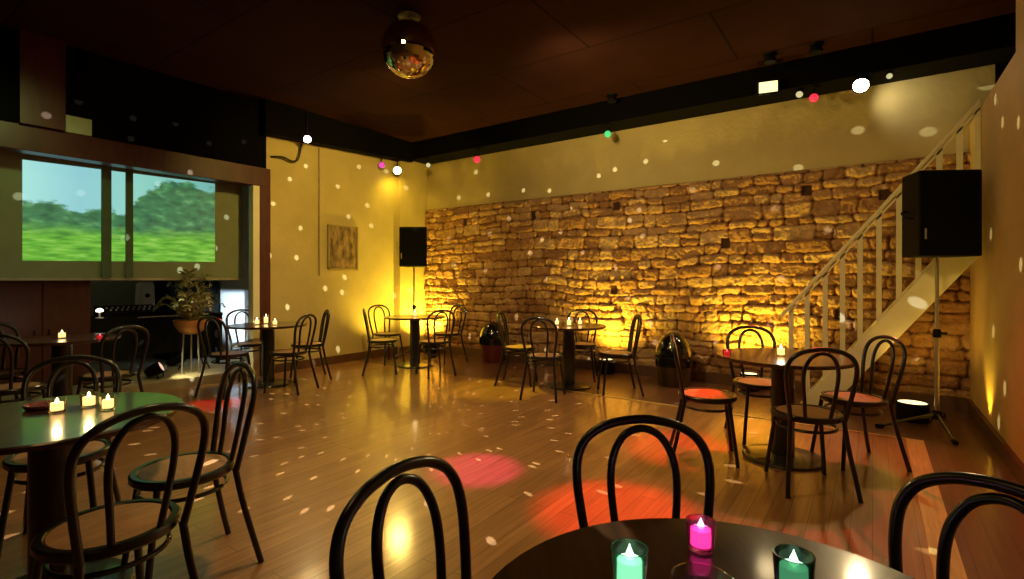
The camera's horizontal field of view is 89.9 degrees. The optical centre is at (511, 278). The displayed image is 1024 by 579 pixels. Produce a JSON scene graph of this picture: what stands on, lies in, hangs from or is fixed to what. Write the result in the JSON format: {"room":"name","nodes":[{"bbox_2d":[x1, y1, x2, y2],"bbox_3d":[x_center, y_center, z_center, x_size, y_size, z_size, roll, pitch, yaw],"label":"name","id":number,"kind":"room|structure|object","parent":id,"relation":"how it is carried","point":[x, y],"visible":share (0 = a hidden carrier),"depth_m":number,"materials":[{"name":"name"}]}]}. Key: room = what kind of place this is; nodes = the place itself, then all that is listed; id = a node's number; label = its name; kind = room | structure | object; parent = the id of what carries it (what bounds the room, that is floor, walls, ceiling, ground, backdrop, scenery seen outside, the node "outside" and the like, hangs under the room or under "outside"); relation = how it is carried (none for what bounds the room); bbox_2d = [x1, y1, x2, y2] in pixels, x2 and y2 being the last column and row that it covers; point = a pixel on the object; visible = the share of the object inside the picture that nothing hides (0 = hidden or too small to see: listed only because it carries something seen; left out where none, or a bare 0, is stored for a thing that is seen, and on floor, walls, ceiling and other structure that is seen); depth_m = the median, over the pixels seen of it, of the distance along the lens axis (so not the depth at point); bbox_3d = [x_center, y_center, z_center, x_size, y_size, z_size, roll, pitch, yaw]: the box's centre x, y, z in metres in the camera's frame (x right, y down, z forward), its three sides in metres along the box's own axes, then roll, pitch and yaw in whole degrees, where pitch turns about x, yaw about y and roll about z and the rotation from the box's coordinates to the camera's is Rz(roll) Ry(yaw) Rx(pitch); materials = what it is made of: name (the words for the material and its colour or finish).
{"room":"entertainment venue","nodes":[
{"label":"entertainment venue","id":0,"kind":"room"},
{"bbox_2d":[1,357,249,403],"bbox_3d":[-6.214,1.280,4.966,2.320,0.160,6.980,0,0,35],"label":"stage","id":1,"kind":"structure","parent":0,"point":[173,378],"depth_m":6.38,"materials":[{"name":"wood"}]},
{"bbox_2d":[0,280,90,390],"bbox_3d":[-5.263,0.588,5.667,0.510,1.225,0.900,0,0,35],"label":"cabinet","id":2,"kind":"object","parent":1,"relation":"on","point":[33,307],"visible":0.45,"depth_m":5.55,"materials":[{"name":"red wood"}]},
{"bbox_2d":[144,360,166,379],"bbox_3d":[-4.284,1.083,6.167,0.231,0.225,0.194,0,0,-15],"label":"spotlight","id":3,"kind":"object","parent":1,"relation":"on","point":[159,367],"visible":1,"depth_m":6.12,"materials":[{"name":"black plastic"}]},
{"bbox_2d":[91,311,222,361],"bbox_3d":[-4.902,0.840,6.929,0.710,0.720,1.600,0,0,35],"label":"table","id":4,"kind":"object","parent":1,"relation":"on","point":[164,337],"visible":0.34,"depth_m":6.67,"materials":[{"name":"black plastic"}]},
{"bbox_2d":[94,304,165,317],"bbox_3d":[-4.981,0.413,6.703,0.500,0.129,0.640,0,0,35],"label":"mixing console","id":5,"kind":"object","parent":4,"relation":"on","point":[114,311],"visible":0.98,"depth_m":6.61,"materials":[{"name":"black plastic"}]},
{"bbox_2d":[135,282,154,305],"bbox_3d":[-5.096,0.263,7.126,0.167,0.430,0.199,0,0,35],"label":"speaker box","id":6,"kind":"object","parent":4,"relation":"on","point":[145,293],"visible":0.77,"depth_m":7.07,"materials":[{"name":"plastic"}]},
{"bbox_2d":[166,351,185,366],"bbox_3d":[-4.567,1.083,6.964,0.194,0.225,0.231,0,0,25],"label":"spotlight","id":7,"kind":"object","parent":1,"relation":"on","point":[176,358],"visible":0.87,"depth_m":6.92,"materials":[{"name":"black plastic"}]},
{"bbox_2d":[154,281,218,359],"bbox_3d":[-5.017,0.615,7.926,0.636,1.170,0.680,0,0,35],"label":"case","id":8,"kind":"object","parent":1,"relation":"on","point":[160,288],"visible":0.24,"depth_m":7.71,"materials":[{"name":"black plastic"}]},
{"bbox_2d":[173,319,207,373],"bbox_3d":[-4.100,0.860,6.550,0.390,0.680,0.390,0,0,35],"label":"plant stand","id":9,"kind":"object","parent":1,"relation":"on","point":[183,326],"visible":0.82,"depth_m":6.45,"materials":[{"name":"wood"}]},
{"bbox_2d":[152,268,225,320],"bbox_3d":[-4.110,0.222,6.566,0.668,0.720,0.767,0,0,20],"label":"potted fern","id":10,"kind":"object","parent":9,"relation":"on","point":[195,309],"visible":0.95,"depth_m":6.46,"materials":[{"name":"green plant"}]},
{"bbox_2d":[173,319,207,333],"bbox_3d":[-4.100,0.610,6.550,0.390,0.180,0.390,0,0,35],"label":"plant pot","id":11,"kind":"object","parent":9,"relation":"on","point":[183,326],"depth_m":6.41,"materials":[{"name":"ceramic"}]},
{"bbox_2d":[178,280,209,369],"bbox_3d":[-4.243,0.513,6.878,0.386,1.366,0.377,0,0,35],"label":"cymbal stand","id":12,"kind":"object","parent":1,"relation":"on","point":[197,280],"visible":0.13,"depth_m":6.89,"materials":[{"name":"metal"}]},
{"bbox_2d":[0,26,265,167],"bbox_3d":[-5.395,-1.950,4.280,0.210,0.900,6.800,0,0,35],"label":"wall","id":13,"kind":"structure","parent":0,"point":[124,102],"depth_m":5.88,"materials":[{"name":"black paint"}]},
{"bbox_2d":[17,29,65,131],"bbox_3d":[-4.651,-1.950,5.078,0.090,0.900,0.340,0,0,35],"label":"pillar","id":14,"kind":"structure","parent":13,"relation":"attached to","point":[41,59],"depth_m":5.04,"materials":[{"name":"red wood"}]},
{"bbox_2d":[0,150,242,280],"bbox_3d":[-5.167,-0.642,4.927,0.040,1.315,5.120,0,0,35],"label":"projection screen","id":15,"kind":"object","parent":13,"relation":"hanging from","point":[50,208],"visible":0.98,"depth_m":5.71,"materials":[{"name":"fabric"}]},
{"bbox_2d":[101,165,111,277],"bbox_3d":[-4.547,-0.645,5.750,0.023,1.270,0.090,0,0,35],"label":"post","id":16,"kind":"object","parent":15,"relation":"attached to","point":[106,171],"visible":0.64,"depth_m":5.74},
{"bbox_2d":[125,169,132,277],"bbox_3d":[-4.422,-0.645,5.928,0.023,1.270,0.070,0,0,35],"label":"post","id":17,"kind":"object","parent":15,"relation":"attached to","point":[128,172],"visible":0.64,"depth_m":5.91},
{"bbox_2d":[0,120,269,186],"bbox_3d":[-5.342,-1.375,4.268,0.190,0.250,6.840,0,0,35],"label":"beam","id":18,"kind":"structure","parent":13,"relation":"attached to","point":[14,137],"depth_m":5.63,"materials":[{"name":"red wood"}]},
{"bbox_2d":[64,115,91,136],"bbox_3d":[-4.512,-1.593,5.326,0.028,0.175,0.235,0,0,35],"label":"notice board","id":19,"kind":"object","parent":18,"relation":"on","point":[76,125],"visible":0.86,"depth_m":5.32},
{"bbox_2d":[91,280,198,363],"bbox_3d":[-7.129,-0.250,5.683,0.200,2.900,7.100,0,0,35],"label":"wall","id":20,"kind":"structure","parent":0,"point":[103,292],"depth_m":7.45,"materials":[{"name":"paint"}]},
{"bbox_2d":[205,186,248,359],"bbox_3d":[-4.214,-0.250,7.900,2.020,2.900,0.120,0,0,35],"label":"wall","id":21,"kind":"structure","parent":0,"point":[234,294],"depth_m":7.73,"materials":[{"name":"paint"}]},
{"bbox_2d":[266,136,426,363],"bbox_3d":[-2.485,-0.550,8.359,0.280,3.700,3.220,0,0,35],"label":"wall","id":22,"kind":"structure","parent":0,"point":[355,191],"depth_m":8.01,"materials":[{"name":"paint"}]},
{"bbox_2d":[249,185,259,375],"bbox_3d":[-3.461,0.025,6.888,0.115,2.550,0.090,0,0,35],"label":"trim","id":23,"kind":"structure","parent":22,"relation":"attached to","point":[254,191],"depth_m":6.86,"materials":[{"name":"white paint"}]},
{"bbox_2d":[260,186,269,375],"bbox_3d":[-3.419,0.025,7.005,0.190,2.550,0.150,0,0,35],"label":"trim","id":24,"kind":"structure","parent":22,"relation":"attached to","point":[264,191],"depth_m":6.94,"materials":[{"name":"red wood"}]},
{"bbox_2d":[319,148,319,275],"bbox_3d":[-2.881,-1.005,7.671,0.022,1.910,0.022,0,0,-32],"label":"conduit","id":25,"kind":"object","parent":22,"relation":"attached to","point":[319,148],"visible":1,"depth_m":7.66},
{"bbox_2d":[327,224,357,269],"bbox_3d":[-2.637,-0.490,8.008,0.036,0.680,0.550,0,0,35],"label":"wall picture","id":26,"kind":"object","parent":22,"relation":"attached to","point":[342,241],"visible":1,"depth_m":7.99},
{"bbox_2d":[275,344,421,372],"bbox_3d":[-2.471,1.240,8.184,0.105,0.120,2.850,0,0,35],"label":"baseboard","id":27,"kind":"structure","parent":22,"relation":"attached to","point":[302,364],"depth_m":7.96,"materials":[{"name":"brown wood"}]},
{"bbox_2d":[0,0,1015,141],"bbox_3d":[-0.695,-2.450,2.994,9.380,0.100,10.100,0,0,35],"label":"ceiling","id":28,"kind":"structure","parent":0,"point":[497,61],"depth_m":5.16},
{"bbox_2d":[303,109,311,142],"bbox_3d":[-2.918,-2.158,7.284,0.117,0.484,0.164,0,0,-35],"label":"spotlight","id":29,"kind":"object","parent":28,"relation":"attached to","point":[307,139],"visible":1,"depth_m":7.26,"materials":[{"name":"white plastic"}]},
{"bbox_2d":[259,99,412,162],"bbox_3d":[-2.579,-2.175,7.973,0.170,0.450,2.680,0,0,35],"label":"beam","id":30,"kind":"structure","parent":28,"relation":"attached to","point":[276,120],"depth_m":7.61,"materials":[{"name":"black paint"}]},
{"bbox_2d":[271,142,302,161],"bbox_3d":[-3.160,-1.809,7.214,0.046,0.306,0.458,0,0,39],"label":"loose cable","id":31,"kind":"object","parent":30,"relation":"hanging from","point":[300,149],"visible":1,"depth_m":7.28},
{"bbox_2d":[393,160,401,174],"bbox_3d":[-1.973,-1.911,8.828,0.158,0.270,0.193,0,0,-11],"label":"spotlight","id":32,"kind":"object","parent":30,"relation":"attached to","point":[397,170],"visible":1,"depth_m":8.77,"materials":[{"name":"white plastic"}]},
{"bbox_2d":[381,11,436,78],"bbox_3d":[-0.934,-2.115,4.653,0.500,0.570,0.500,0,0,35],"label":"ball","id":33,"kind":"object","parent":28,"relation":"hanging from","point":[408,47],"visible":1,"depth_m":4.49,"materials":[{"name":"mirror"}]},
{"bbox_2d":[606,93,617,102],"bbox_3d":[1.304,-2.355,6.689,0.150,0.090,0.150,0,0,35],"label":"ceiling fitting","id":34,"kind":"object","parent":28,"relation":"attached to","point":[611,96],"visible":1,"depth_m":6.65,"materials":[{"name":"black plastic"}]},
{"bbox_2d":[413,12,1015,163],"bbox_3d":[1.962,-2.250,6.688,9.080,0.300,0.440,0,0,35],"label":"beam","id":35,"kind":"structure","parent":28,"relation":"attached to","point":[988,41],"depth_m":5.90,"materials":[{"name":"black paint"}]},
{"bbox_2d":[473,149,480,162],"bbox_3d":[-0.569,-1.983,8.277,0.116,0.234,0.175,0,0,-11],"label":"spotlight","id":36,"kind":"object","parent":35,"relation":"attached to","point":[476,158],"visible":1,"depth_m":8.22,"materials":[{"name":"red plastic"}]},
{"bbox_2d":[604,124,610,137],"bbox_3d":[1.306,-2.008,6.973,0.096,0.184,0.161,0,0,20],"label":"spotlight","id":37,"kind":"object","parent":35,"relation":"attached to","point":[607,133],"visible":1,"depth_m":6.92,"materials":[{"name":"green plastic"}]},
{"bbox_2d":[755,79,780,96],"bbox_3d":[2.847,-2.111,5.707,0.252,0.169,0.126,0,0,23],"label":"floodlight","id":38,"kind":"object","parent":35,"relation":"attached to","point":[767,87],"visible":1,"depth_m":5.65,"materials":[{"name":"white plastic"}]},
{"bbox_2d":[795,88,803,98],"bbox_3d":[3.185,-2.049,5.679,0.084,0.109,0.120,0,0,35],"label":"spotlight","id":39,"kind":"object","parent":35,"relation":"attached to","point":[799,94],"visible":1,"depth_m":5.65,"materials":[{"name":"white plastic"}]},
{"bbox_2d":[809,85,818,101],"bbox_3d":[3.287,-2.008,5.582,0.094,0.184,0.160,0,0,35],"label":"spotlight","id":40,"kind":"object","parent":35,"relation":"attached to","point":[814,96],"visible":1,"depth_m":5.53,"materials":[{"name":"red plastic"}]},
{"bbox_2d":[851,76,869,93],"bbox_3d":[3.647,-2.035,5.363,0.163,0.207,0.221,0,0,35],"label":"spotlight","id":41,"kind":"object","parent":35,"relation":"attached to","point":[860,85],"visible":0.99,"depth_m":5.31,"materials":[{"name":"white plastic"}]},
{"bbox_2d":[762,51,777,64],"bbox_3d":[2.755,-2.355,5.478,0.150,0.090,0.150,0,0,35],"label":"ceiling fitting","id":42,"kind":"object","parent":28,"relation":"attached to","point":[770,58],"visible":1,"depth_m":5.44,"materials":[{"name":"black plastic"}]},
{"bbox_2d":[808,41,823,54],"bbox_3d":[3.106,-2.355,5.241,0.150,0.090,0.150,0,0,35],"label":"ceiling fitting","id":43,"kind":"object","parent":28,"relation":"attached to","point":[815,47],"visible":1,"depth_m":5.21,"materials":[{"name":"black plastic"}]},
{"bbox_2d":[0,351,1023,578],"bbox_3d":[-0.642,1.329,2.896,9.180,0.063,10.000,0,0,35],"label":"floor","id":44,"kind":"structure","parent":0,"point":[306,455],"depth_m":3.43,"materials":[{"name":"brown wood"}]},
{"bbox_2d":[0,323,31,401],"bbox_3d":[-4.648,0.853,4.636,0.471,0.902,0.422,0,0,30],"label":"bistro chair","id":45,"kind":"object","parent":44,"relation":"on","point":[4,373],"visible":0.6,"depth_m":4.78,"materials":[{"name":"brown wood"}]},
{"bbox_2d":[0,334,46,404],"bbox_3d":[-3.909,0.853,3.990,0.422,0.902,0.471,0,0,-20],"label":"bistro chair","id":46,"kind":"object","parent":44,"relation":"on","point":[10,388],"visible":0.69,"depth_m":3.89,"materials":[{"name":"brown wood"}]},
{"bbox_2d":[0,355,121,558],"bbox_3d":[-2.215,0.853,2.529,0.422,0.902,0.471,0,0,-28],"label":"bistro chair","id":47,"kind":"object","parent":44,"relation":"on","point":[15,465],"visible":0.53,"depth_m":2.55,"materials":[{"name":"brown wood"}]},
{"bbox_2d":[0,333,121,396],"bbox_3d":[-4.270,0.930,4.870,0.900,0.740,0.900,0,0,6],"label":"pedestal table","id":48,"kind":"object","parent":44,"relation":"on","point":[63,383],"visible":0.56,"depth_m":4.81,"materials":[{"name":"brown wood"}]},
{"bbox_2d":[56,330,67,338],"bbox_3d":[-4.254,0.521,4.850,0.080,0.077,0.080,0,0,35],"label":"glass","id":49,"kind":"object","parent":48,"relation":"on","point":[61,334],"visible":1,"depth_m":4.82,"materials":[{"name":"white"}]},
{"bbox_2d":[0,392,182,578],"bbox_3d":[-1.880,0.930,2.100,0.900,0.740,0.900,0,0,-22],"label":"pedestal table","id":50,"kind":"object","parent":44,"relation":"on","point":[47,439],"visible":0.74,"depth_m":2.03,"materials":[{"name":"brown wood"}]},
{"bbox_2d":[22,400,47,411],"bbox_3d":[-2.030,0.548,2.220,0.136,0.022,0.136,0,0,35],"label":"ashtray","id":51,"kind":"object","parent":50,"relation":"on","point":[38,405],"visible":0.59,"depth_m":2.18,"materials":[{"name":"glass"}]},
{"bbox_2d":[46,397,66,413],"bbox_3d":[-1.916,0.529,2.160,0.066,0.060,0.066,0,0,35],"label":"candle","id":52,"kind":"object","parent":50,"relation":"on","point":[54,405],"visible":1,"depth_m":2.14,"materials":[{"name":"white"}]},
{"bbox_2d":[79,391,98,407],"bbox_3d":[-1.855,0.526,2.250,0.066,0.066,0.066,0,0,35],"label":"candle","id":53,"kind":"object","parent":50,"relation":"on","point":[87,399],"visible":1,"depth_m":2.23,"materials":[{"name":"white"}]},
{"bbox_2d":[99,394,116,410],"bbox_3d":[-1.733,0.526,2.200,0.060,0.066,0.060,0,0,35],"label":"candle","id":54,"kind":"object","parent":50,"relation":"on","point":[108,401],"visible":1,"depth_m":2.18,"materials":[{"name":"white"}]},
{"bbox_2d":[76,325,149,394],"bbox_3d":[-3.549,0.853,4.539,0.471,0.902,0.422,0,0,19],"label":"bistro chair","id":55,"kind":"object","parent":44,"relation":"on","point":[107,375],"visible":0.8,"depth_m":4.46,"materials":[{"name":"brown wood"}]},
{"bbox_2d":[30,402,208,578],"bbox_3d":[-1.348,0.853,1.744,0.471,0.902,0.422,0,0,29],"label":"bistro chair","id":56,"kind":"object","parent":44,"relation":"on","point":[110,529],"visible":1,"depth_m":1.67,"materials":[{"name":"brown wood"}]},
{"bbox_2d":[121,361,263,578],"bbox_3d":[-1.448,0.853,2.324,0.422,0.902,0.471,0,0,42],"label":"bistro chair","id":57,"kind":"object","parent":44,"relation":"on","point":[151,476],"visible":0.92,"depth_m":2.33,"materials":[{"name":"brown wood"}]},
{"bbox_2d":[194,316,250,399],"bbox_3d":[-3.230,0.853,5.799,0.422,0.902,0.471,0,0,18],"label":"bistro chair","id":58,"kind":"object","parent":44,"relation":"on","point":[226,355],"visible":0.92,"depth_m":5.66,"materials":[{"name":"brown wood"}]},
{"bbox_2d":[226,309,260,381],"bbox_3d":[-3.474,0.853,6.742,0.471,0.902,0.422,0,0,43],"label":"bistro chair","id":59,"kind":"object","parent":44,"relation":"on","point":[241,345],"visible":0.59,"depth_m":6.71,"materials":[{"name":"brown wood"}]},
{"bbox_2d":[226,321,306,388],"bbox_3d":[-3.020,0.930,6.350,0.900,0.740,0.900,0,0,45],"label":"pedestal table","id":60,"kind":"object","parent":44,"relation":"on","point":[267,330],"visible":0.82,"depth_m":6.28,"materials":[{"name":"brown wood"}]},
{"bbox_2d":[263,314,319,394],"bbox_3d":[-2.568,0.853,5.974,0.471,0.902,0.422,0,0,11],"label":"bistro chair","id":61,"kind":"object","parent":44,"relation":"on","point":[284,353],"visible":1,"depth_m":5.87,"materials":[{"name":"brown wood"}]},
{"bbox_2d":[289,309,331,382],"bbox_3d":[-2.632,0.853,6.697,0.471,0.902,0.422,0,0,-30],"label":"bistro chair","id":62,"kind":"object","parent":44,"relation":"on","point":[321,342],"visible":0.82,"depth_m":6.69,"materials":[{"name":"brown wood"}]},
{"bbox_2d":[362,308,396,375],"bbox_3d":[-1.832,0.853,7.112,0.471,0.902,0.422,0,0,-14],"label":"bistro chair","id":63,"kind":"object","parent":44,"relation":"on","point":[377,341],"visible":1,"depth_m":6.98,"materials":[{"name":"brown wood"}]},
{"bbox_2d":[367,304,404,365],"bbox_3d":[-1.955,0.853,7.971,0.471,0.902,0.422,0,0,41],"label":"bistro chair","id":64,"kind":"object","parent":44,"relation":"on","point":[384,334],"visible":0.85,"depth_m":7.95,"materials":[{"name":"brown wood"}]},
{"bbox_2d":[329,455,471,578],"bbox_3d":[-0.063,0.853,1.016,0.471,0.902,0.422,0,0,30],"label":"bistro chair","id":65,"kind":"object","parent":44,"relation":"on","point":[337,546],"visible":1,"depth_m":1.12,"materials":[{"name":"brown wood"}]},
{"bbox_2d":[384,314,444,368],"bbox_3d":[-1.460,0.930,7.710,0.900,0.740,0.900,0,0,24],"label":"pedestal table","id":66,"kind":"object","parent":44,"relation":"on","point":[414,320],"visible":0.97,"depth_m":7.64,"materials":[{"name":"brown wood"}]},
{"bbox_2d":[395,267,435,358],"bbox_3d":[-1.652,0.550,8.517,0.683,1.500,0.652,0,0,35],"label":"speaker stand","id":67,"kind":"object","parent":44,"relation":"on","point":[414,306],"visible":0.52,"depth_m":8.57,"materials":[{"name":"metal"}]},
{"bbox_2d":[399,227,430,266],"bbox_3d":[-1.631,-0.532,8.594,0.531,0.660,0.336,0,0,0],"label":"loudspeaker","id":68,"kind":"object","parent":67,"relation":"on","point":[413,245],"visible":1,"depth_m":8.43,"materials":[{"name":"black plastic"}]},
{"bbox_2d":[415,309,456,378],"bbox_3d":[-1.042,0.853,6.953,0.422,0.902,0.471,0,0,-34],"label":"bistro chair","id":69,"kind":"object","parent":44,"relation":"on","point":[428,342],"visible":1,"depth_m":6.86,"materials":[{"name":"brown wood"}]},
{"bbox_2d":[430,304,467,364],"bbox_3d":[-0.997,0.853,8.043,0.471,0.902,0.422,0,0,-45],"label":"bistro chair","id":70,"kind":"object","parent":44,"relation":"on","point":[441,333],"visible":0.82,"depth_m":8.03,"materials":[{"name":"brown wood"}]},
{"bbox_2d":[479,322,505,362],"bbox_3d":[-0.309,0.990,8.134,0.424,0.620,0.430,0,0,35],"label":"bin","id":71,"kind":"object","parent":44,"relation":"on","point":[489,339],"visible":0.9,"depth_m":7.97,"materials":[{"name":"black plastic"}]},
{"bbox_2d":[494,311,537,386],"bbox_3d":[0.058,0.853,6.388,0.471,0.902,0.422,0,0,14],"label":"bistro chair","id":72,"kind":"object","parent":44,"relation":"on","point":[513,348],"visible":0.92,"depth_m":6.33,"materials":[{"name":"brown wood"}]},
{"bbox_2d":[519,317,565,402],"bbox_3d":[0.349,0.853,5.649,0.422,0.902,0.471,0,0,19],"label":"bistro chair","id":73,"kind":"object","parent":44,"relation":"on","point":[534,356],"visible":1,"depth_m":5.51,"materials":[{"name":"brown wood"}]},
{"bbox_2d":[532,322,605,390],"bbox_3d":[0.690,0.930,6.230,0.900,0.740,0.900,0,0,-16],"label":"pedestal table","id":74,"kind":"object","parent":44,"relation":"on","point":[570,383],"visible":0.88,"depth_m":6.16,"materials":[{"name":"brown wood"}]},
{"bbox_2d":[567,309,597,381],"bbox_3d":[0.906,0.853,6.712,0.422,0.902,0.471,0,0,11],"label":"bistro chair","id":75,"kind":"object","parent":44,"relation":"on","point":[586,345],"visible":0.66,"depth_m":6.81,"materials":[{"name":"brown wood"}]},
{"bbox_2d":[598,358,613,374],"bbox_3d":[1.295,1.200,7.059,0.199,0.200,0.199,0,0,-16],"label":"uplight","id":76,"kind":"object","parent":44,"relation":"on","point":[610,367],"visible":0.54,"depth_m":6.98,"materials":[{"name":"black plastic"}]},
{"bbox_2d":[597,314,643,396],"bbox_3d":[1.232,0.853,5.880,0.471,0.902,0.422,0,0,0],"label":"bistro chair","id":77,"kind":"object","parent":44,"relation":"on","point":[608,354],"visible":1,"depth_m":5.78,"materials":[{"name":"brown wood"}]},
{"bbox_2d":[572,415,714,528],"bbox_3d":[0.384,0.853,1.302,0.422,0.902,0.471,0,0,-1],"label":"bistro chair","id":78,"kind":"object","parent":44,"relation":"on","point":[709,496],"visible":0.82,"depth_m":1.49,"materials":[{"name":"brown wood"}]},
{"bbox_2d":[654,332,692,387],"bbox_3d":[1.984,0.975,6.302,0.456,0.650,0.462,0,0,35],"label":"bin","id":79,"kind":"object","parent":44,"relation":"on","point":[667,376],"visible":0.9,"depth_m":6.14,"materials":[{"name":"black metal"}]},
{"bbox_2d":[491,518,914,578],"bbox_3d":[0.358,0.930,0.758,0.900,0.740,0.900,0,0,1],"label":"pedestal table","id":80,"kind":"object","parent":44,"relation":"on","point":[742,551],"visible":0.87,"depth_m":1.04,"materials":[{"name":"brown wood"}]},
{"bbox_2d":[611,538,647,578],"bbox_3d":[0.212,0.518,0.925,0.066,0.082,0.066,0,0,35],"label":"glass","id":81,"kind":"object","parent":80,"relation":"on","point":[629,556],"visible":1,"depth_m":0.91,"materials":[{"name":"green"}]},
{"bbox_2d":[686,514,715,554],"bbox_3d":[0.392,0.528,1.065,0.060,0.064,0.060,0,0,35],"label":"glass","id":82,"kind":"object","parent":80,"relation":"on","point":[701,529],"visible":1,"depth_m":1.05,"materials":[{"name":"pink"}]},
{"bbox_2d":[670,562,733,578],"bbox_3d":[0.335,0.542,0.900,0.112,0.034,0.112,0,0,35],"label":"ashtray","id":83,"kind":"object","parent":80,"relation":"on","point":[688,570],"visible":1,"depth_m":0.94,"materials":[{"name":"clear glass"}]},
{"bbox_2d":[772,544,815,578],"bbox_3d":[0.497,0.518,0.905,0.068,0.082,0.068,0,0,35],"label":"glass","id":84,"kind":"object","parent":80,"relation":"on","point":[790,561],"visible":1,"depth_m":0.90,"materials":[{"name":"green"}]},
{"bbox_2d":[669,333,739,467],"bbox_3d":[1.399,0.853,3.769,0.471,0.902,0.422,0,0,17],"label":"bistro chair","id":85,"kind":"object","parent":44,"relation":"on","point":[695,394],"visible":0.96,"depth_m":3.65,"materials":[{"name":"brown wood"}]},
{"bbox_2d":[545,387,905,438],"bbox_3d":[1.805,1.297,5.146,3.435,0.006,0.027,0,0,35],"label":"trim","id":86,"kind":"structure","parent":44,"relation":"on","point":[545,387],"depth_m":4.86,"materials":[{"name":"brown wood"}]},
{"bbox_2d":[738,372,759,391],"bbox_3d":[2.772,1.200,5.997,0.199,0.200,0.199,0,0,-16],"label":"uplight","id":87,"kind":"object","parent":44,"relation":"on","point":[747,374],"visible":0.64,"depth_m":5.93,"materials":[{"name":"black plastic"}]},
{"bbox_2d":[724,325,775,444],"bbox_3d":[2.034,0.853,4.232,0.422,0.902,0.471,0,0,7],"label":"bistro chair","id":88,"kind":"object","parent":44,"relation":"on","point":[756,383],"visible":0.74,"depth_m":4.27,"materials":[{"name":"brown wood"}]},
{"bbox_2d":[716,348,853,470],"bbox_3d":[1.970,0.930,3.730,0.900,0.740,0.900,0,0,18],"label":"pedestal table","id":89,"kind":"object","parent":44,"relation":"on","point":[802,459],"visible":0.85,"depth_m":3.66,"materials":[{"name":"brown wood"}]},
{"bbox_2d":[723,349,730,356],"bbox_3d":[1.551,0.532,3.700,0.060,0.055,0.060,0,0,35],"label":"glass","id":90,"kind":"object","parent":89,"relation":"on","point":[726,352],"visible":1,"depth_m":3.68,"materials":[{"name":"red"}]},
{"bbox_2d":[776,345,786,355],"bbox_3d":[1.961,0.518,3.740,0.072,0.082,0.072,0,0,35],"label":"glass","id":91,"kind":"object","parent":89,"relation":"on","point":[780,349],"visible":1,"depth_m":3.71,"materials":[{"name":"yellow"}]},
{"bbox_2d":[764,347,863,502],"bbox_3d":[1.865,0.853,3.228,0.422,0.902,0.471,0,0,9],"label":"bistro chair","id":92,"kind":"object","parent":44,"relation":"on","point":[805,413],"visible":1,"depth_m":3.07,"materials":[{"name":"brown wood"}]},
{"bbox_2d":[810,335,911,471],"bbox_3d":[2.462,0.853,3.660,0.471,0.902,0.422,0,0,0],"label":"bistro chair","id":93,"kind":"object","parent":44,"relation":"on","point":[862,400],"visible":0.91,"depth_m":3.57,"materials":[{"name":"brown wood"}]},
{"bbox_2d":[781,98,980,406],"bbox_3d":[3.669,-0.156,5.230,1.590,2.912,0.553,0,0,35],"label":"staircase","id":94,"kind":"structure","parent":44,"relation":"on","point":[910,304],"depth_m":4.97,"materials":[{"name":"white paint"}]},
{"bbox_2d":[894,399,932,423],"bbox_3d":[3.684,1.215,4.720,0.249,0.170,0.249,0,0,-16],"label":"uplight","id":95,"kind":"object","parent":44,"relation":"on","point":[904,408],"visible":0.86,"depth_m":4.64,"materials":[{"name":"black plastic"}]},
{"bbox_2d":[875,257,958,444],"bbox_3d":[3.574,0.555,4.576,0.554,1.490,1.052,0,0,35],"label":"speaker stand","id":96,"kind":"object","parent":44,"relation":"on","point":[936,414],"visible":1,"depth_m":4.47,"materials":[{"name":"metal"}]},
{"bbox_2d":[900,169,981,257],"bbox_3d":[3.711,-0.557,4.473,0.572,0.730,0.336,0,0,5],"label":"loudspeaker","id":97,"kind":"object","parent":96,"relation":"on","point":[941,214],"visible":1,"depth_m":4.32,"materials":[{"name":"black plastic"}]},
{"bbox_2d":[921,171,981,253],"bbox_3d":[3.697,-0.557,4.316,0.470,0.690,0.014,0,0,5],"label":"grille","id":98,"kind":"object","parent":97,"relation":"attached to","point":[951,201],"depth_m":4.31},
{"bbox_2d":[906,438,966,578],"bbox_3d":[0.874,1.296,0.761,0.115,0.008,8.250,0,0,35],"label":"trim","id":99,"kind":"structure","parent":44,"relation":"on","point":[932,508],"depth_m":2.86,"materials":[{"name":"brown wood"}]},
{"bbox_2d":[888,471,1023,578],"bbox_3d":[0.790,0.853,0.937,0.471,0.902,0.422,0,0,-22],"label":"bistro chair","id":100,"kind":"object","parent":44,"relation":"on","point":[900,503],"visible":0.99,"depth_m":1.09,"materials":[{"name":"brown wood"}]},
{"bbox_2d":[424,152,970,398],"bbox_3d":[1.542,0.018,7.168,7.659,2.564,0.107,0,0,35],"label":"stone wall","id":101,"kind":"structure","parent":0,"point":[700,261],"depth_m":6.54,"materials":[{"name":"stone"}]},
{"bbox_2d":[422,344,967,411],"bbox_3d":[1.417,1.235,7.181,7.460,0.130,0.060,0,0,35],"label":"baseboard","id":102,"kind":"structure","parent":101,"relation":"attached to","point":[954,403],"depth_m":6.42,"materials":[{"name":"brown wood"}]},
{"bbox_2d":[427,64,994,209],"bbox_3d":[1.606,-0.550,7.329,7.760,3.700,0.200,0,0,35],"label":"wall","id":103,"kind":"structure","parent":0,"point":[904,119],"depth_m":6.36,"materials":[{"name":"paint"}]},
{"bbox_2d":[969,0,1023,462],"bbox_3d":[1.794,-0.550,1.074,0.120,3.700,9.820,0,0,35],"label":"wall","id":104,"kind":"structure","parent":0,"point":[996,276],"depth_m":3.81,"materials":[{"name":"paint"}]},
{"bbox_2d":[968,399,1023,484],"bbox_3d":[1.698,1.240,1.068,0.030,0.120,9.700,0,0,35],"label":"baseboard","id":105,"kind":"structure","parent":104,"relation":"attached to","point":[1011,460],"depth_m":3.79,"materials":[{"name":"brown wood"}]},
{"bbox_2d":[995,61,1009,83],"bbox_3d":[4.741,-0.550,3.867,1.490,3.700,2.460,0,0,35],"label":"wall","id":106,"kind":"structure","parent":0,"point":[999,67],"depth_m":4.98,"materials":[{"name":"black paint"}]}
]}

